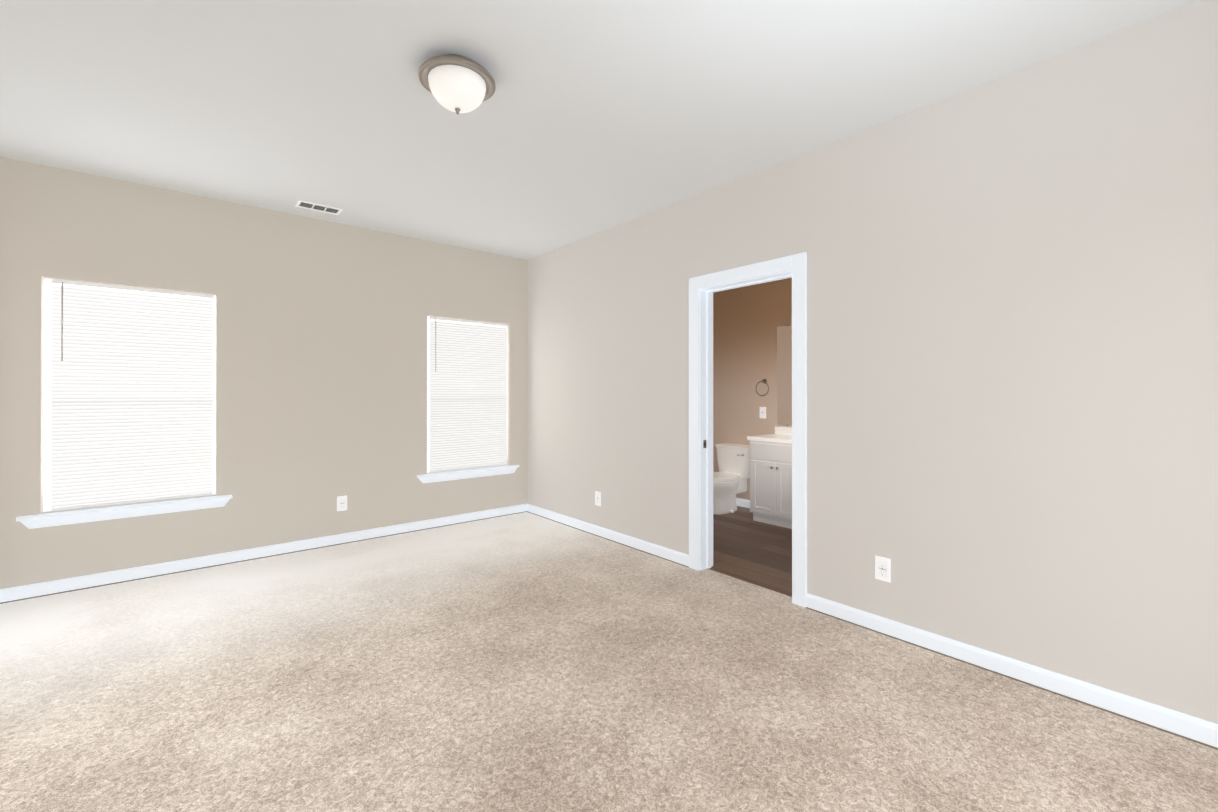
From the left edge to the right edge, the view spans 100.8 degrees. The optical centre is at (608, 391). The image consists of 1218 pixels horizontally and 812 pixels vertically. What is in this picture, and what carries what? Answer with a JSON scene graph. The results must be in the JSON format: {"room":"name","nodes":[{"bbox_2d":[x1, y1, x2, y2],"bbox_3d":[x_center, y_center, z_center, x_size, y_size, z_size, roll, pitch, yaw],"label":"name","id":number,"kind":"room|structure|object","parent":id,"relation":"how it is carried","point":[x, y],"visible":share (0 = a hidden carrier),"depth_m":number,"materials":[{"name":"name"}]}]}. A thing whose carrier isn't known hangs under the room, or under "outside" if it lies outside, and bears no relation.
{"room":"empty bedroom","nodes":[
{"label":"empty bedroom","id":0,"kind":"room"},
{"bbox_2d":[0,157,527,588],"bbox_3d":[-2.374,-0.072,4.332,4.050,2.740,0.140,0,0,-40],"label":"wall","id":1,"kind":"structure","parent":0,"point":[321,366],"depth_m":3.97,"materials":[{"name":"grey paint"}]},
{"bbox_2d":[16,278,231,528],"bbox_3d":[-3.303,0.062,3.517,1.070,1.592,0.180,0,0,-40],"label":"window","id":2,"kind":"structure","parent":1,"relation":"in","point":[129,401],"depth_m":3.48,"materials":[{"name":"white plastic"}]},
{"bbox_2d":[0,504,527,603],"bbox_3d":[-2.312,1.256,4.278,3.740,0.085,0.016,0,0,-40],"label":"baseboard","id":3,"kind":"structure","parent":1,"relation":"attached to","point":[12,594],"depth_m":3.79,"materials":[{"name":"white wood"}]},
{"bbox_2d":[337,496,346,510],"bbox_3d":[-2.284,0.953,4.308,0.078,0.124,0.007,0,0,-40],"label":"outlet","id":4,"kind":"object","parent":1,"relation":"attached to","point":[341,503],"visible":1,"depth_m":4.30,"materials":[{"name":"white plastic"}]},
{"bbox_2d":[417,316,518,482],"bbox_3d":[-1.424,0.067,5.105,1.070,1.592,0.180,0,0,-40],"label":"window","id":5,"kind":"structure","parent":1,"relation":"in","point":[466,394],"depth_m":5.07,"materials":[{"name":"white plastic"}]},
{"bbox_2d":[0,0,1198,259],"bbox_3d":[-0.584,-1.488,2.218,4.050,0.080,5.685,0,0,-40],"label":"ceiling","id":6,"kind":"structure","parent":0,"point":[588,118],"depth_m":2.42,"materials":[{"name":"grey paint"}]},
{"bbox_2d":[295,200,342,214],"bbox_3d":[-2.265,-1.439,3.936,0.300,0.006,0.155,0,0,-40],"label":"ceiling vent","id":7,"kind":"object","parent":6,"relation":"in","point":[318,207],"visible":0.98,"depth_m":3.93,"materials":[{"name":"white metal"}]},
{"bbox_2d":[418,54,495,114],"bbox_3d":[-0.680,-1.346,2.260,0.332,0.202,0.332,0,0,-40],"label":"flush-mount light","id":8,"kind":"object","parent":6,"relation":"attached to","point":[457,84],"visible":1,"depth_m":2.18,"materials":[{"name":"white glass"}]},
{"bbox_2d":[0,512,1217,811],"bbox_3d":[-0.611,1.322,2.188,3.980,0.060,5.685,0,0,-40],"label":"floor carpet","id":9,"kind":"object","parent":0,"point":[524,662],"visible":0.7,"depth_m":2.10,"materials":[{"name":"beige carpet"}]},
{"bbox_2d":[713,278,791,499],"bbox_3d":[2.115,-0.067,5.148,0.140,2.744,3.680,0,0,-40],"label":"wall","id":10,"kind":"structure","parent":0,"point":[748,320],"depth_m":5.70,"materials":[{"name":"beige paint"}]},
{"bbox_2d":[736,498,749,507],"bbox_3d":[2.056,1.262,5.094,0.015,0.085,3.400,0,0,-40],"label":"baseboard","id":11,"kind":"structure","parent":10,"relation":"attached to","point":[743,503],"depth_m":5.70,"materials":[{"name":"white"}]},
{"bbox_2d":[756,379,768,395],"bbox_3d":[1.686,-0.049,5.505,0.052,0.190,0.165,0,0,-40],"label":"towel ring","id":12,"kind":"object","parent":10,"relation":"attached to","point":[764,381],"visible":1,"depth_m":5.50,"materials":[{"name":"silver metal"}]},
{"bbox_2d":[760,407,765,417],"bbox_3d":[1.691,0.227,5.534,0.007,0.124,0.078,0,0,-40],"label":"outlet","id":13,"kind":"object","parent":10,"relation":"attached to","point":[762,412],"visible":1,"depth_m":5.53,"materials":[{"name":"white plastic"}]},
{"bbox_2d":[777,325,791,425],"bbox_3d":[1.995,-0.174,5.174,0.008,1.066,0.595,0,0,-40],"label":"mirror","id":14,"kind":"object","parent":10,"relation":"attached to","point":[784,375],"visible":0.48,"depth_m":5.33,"materials":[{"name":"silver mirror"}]},
{"bbox_2d":[527,0,1217,723],"bbox_3d":[0.954,-0.074,3.423,0.140,2.740,5.545,0,0,-40],"label":"wall","id":15,"kind":"structure","parent":0,"point":[1013,364],"depth_m":2.35,"materials":[{"name":"grey paint"}]},
{"bbox_2d":[595,491,600,505],"bbox_3d":[-0.100,0.964,4.553,0.007,0.124,0.078,0,0,-40],"label":"outlet","id":16,"kind":"object","parent":15,"relation":"attached to","point":[598,498],"visible":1,"depth_m":4.54,"materials":[{"name":"white plastic"}]},
{"bbox_2d":[528,504,688,566],"bbox_3d":[-0.137,1.257,4.589,0.017,0.085,2.280,0,0,-40],"label":"baseboard","id":17,"kind":"structure","parent":15,"relation":"attached to","point":[680,558],"depth_m":4.35,"materials":[{"name":"white wood"}]},
{"bbox_2d":[689,252,806,607],"bbox_3d":[0.951,0.228,3.426,0.176,2.135,0.915,0,0,-40],"label":"door frame","id":18,"kind":"structure","parent":15,"relation":"attached to","point":[703,288],"depth_m":3.60,"materials":[{"name":"white wood"}]},
{"bbox_2d":[875,556,890,582],"bbox_3d":[1.467,0.949,2.698,0.007,0.124,0.078,0,0,-40],"label":"outlet","id":19,"kind":"object","parent":15,"relation":"attached to","point":[882,568],"visible":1,"depth_m":2.69,"materials":[{"name":"white plastic"}]},
{"bbox_2d":[806,593,1217,749],"bbox_3d":[1.879,1.250,2.204,0.017,0.085,2.155,0,0,-40],"label":"baseboard","id":20,"kind":"structure","parent":15,"relation":"attached to","point":[1196,730],"depth_m":2.20,"materials":[{"name":"white wood"}]},
{"label":"outside","id":21,"kind":"structure","parent":0,"visible":0},
{"bbox_2d":[707,506,791,596],"bbox_3d":[1.378,1.331,4.521,2.070,0.056,3.680,0,0,-40],"label":"floor","id":22,"kind":"structure","parent":21,"point":[747,548],"depth_m":4.13,"materials":[{"name":"brown wood"}]},
{"bbox_2d":[713,443,749,514],"bbox_3d":[1.248,0.953,5.518,0.702,0.706,0.460,0,0,-40],"label":"toilet","id":23,"kind":"object","parent":22,"relation":"on","point":[731,476],"visible":0.73,"depth_m":5.49,"materials":[{"name":"white ceramic"}]},
{"bbox_2d":[747,426,791,528],"bbox_3d":[1.788,0.788,4.999,0.537,1.033,0.624,0,0,-40],"label":"bathroom vanity","id":24,"kind":"object","parent":22,"relation":"on","point":[770,478],"visible":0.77,"depth_m":4.90,"materials":[{"name":"white paint"}]}
]}

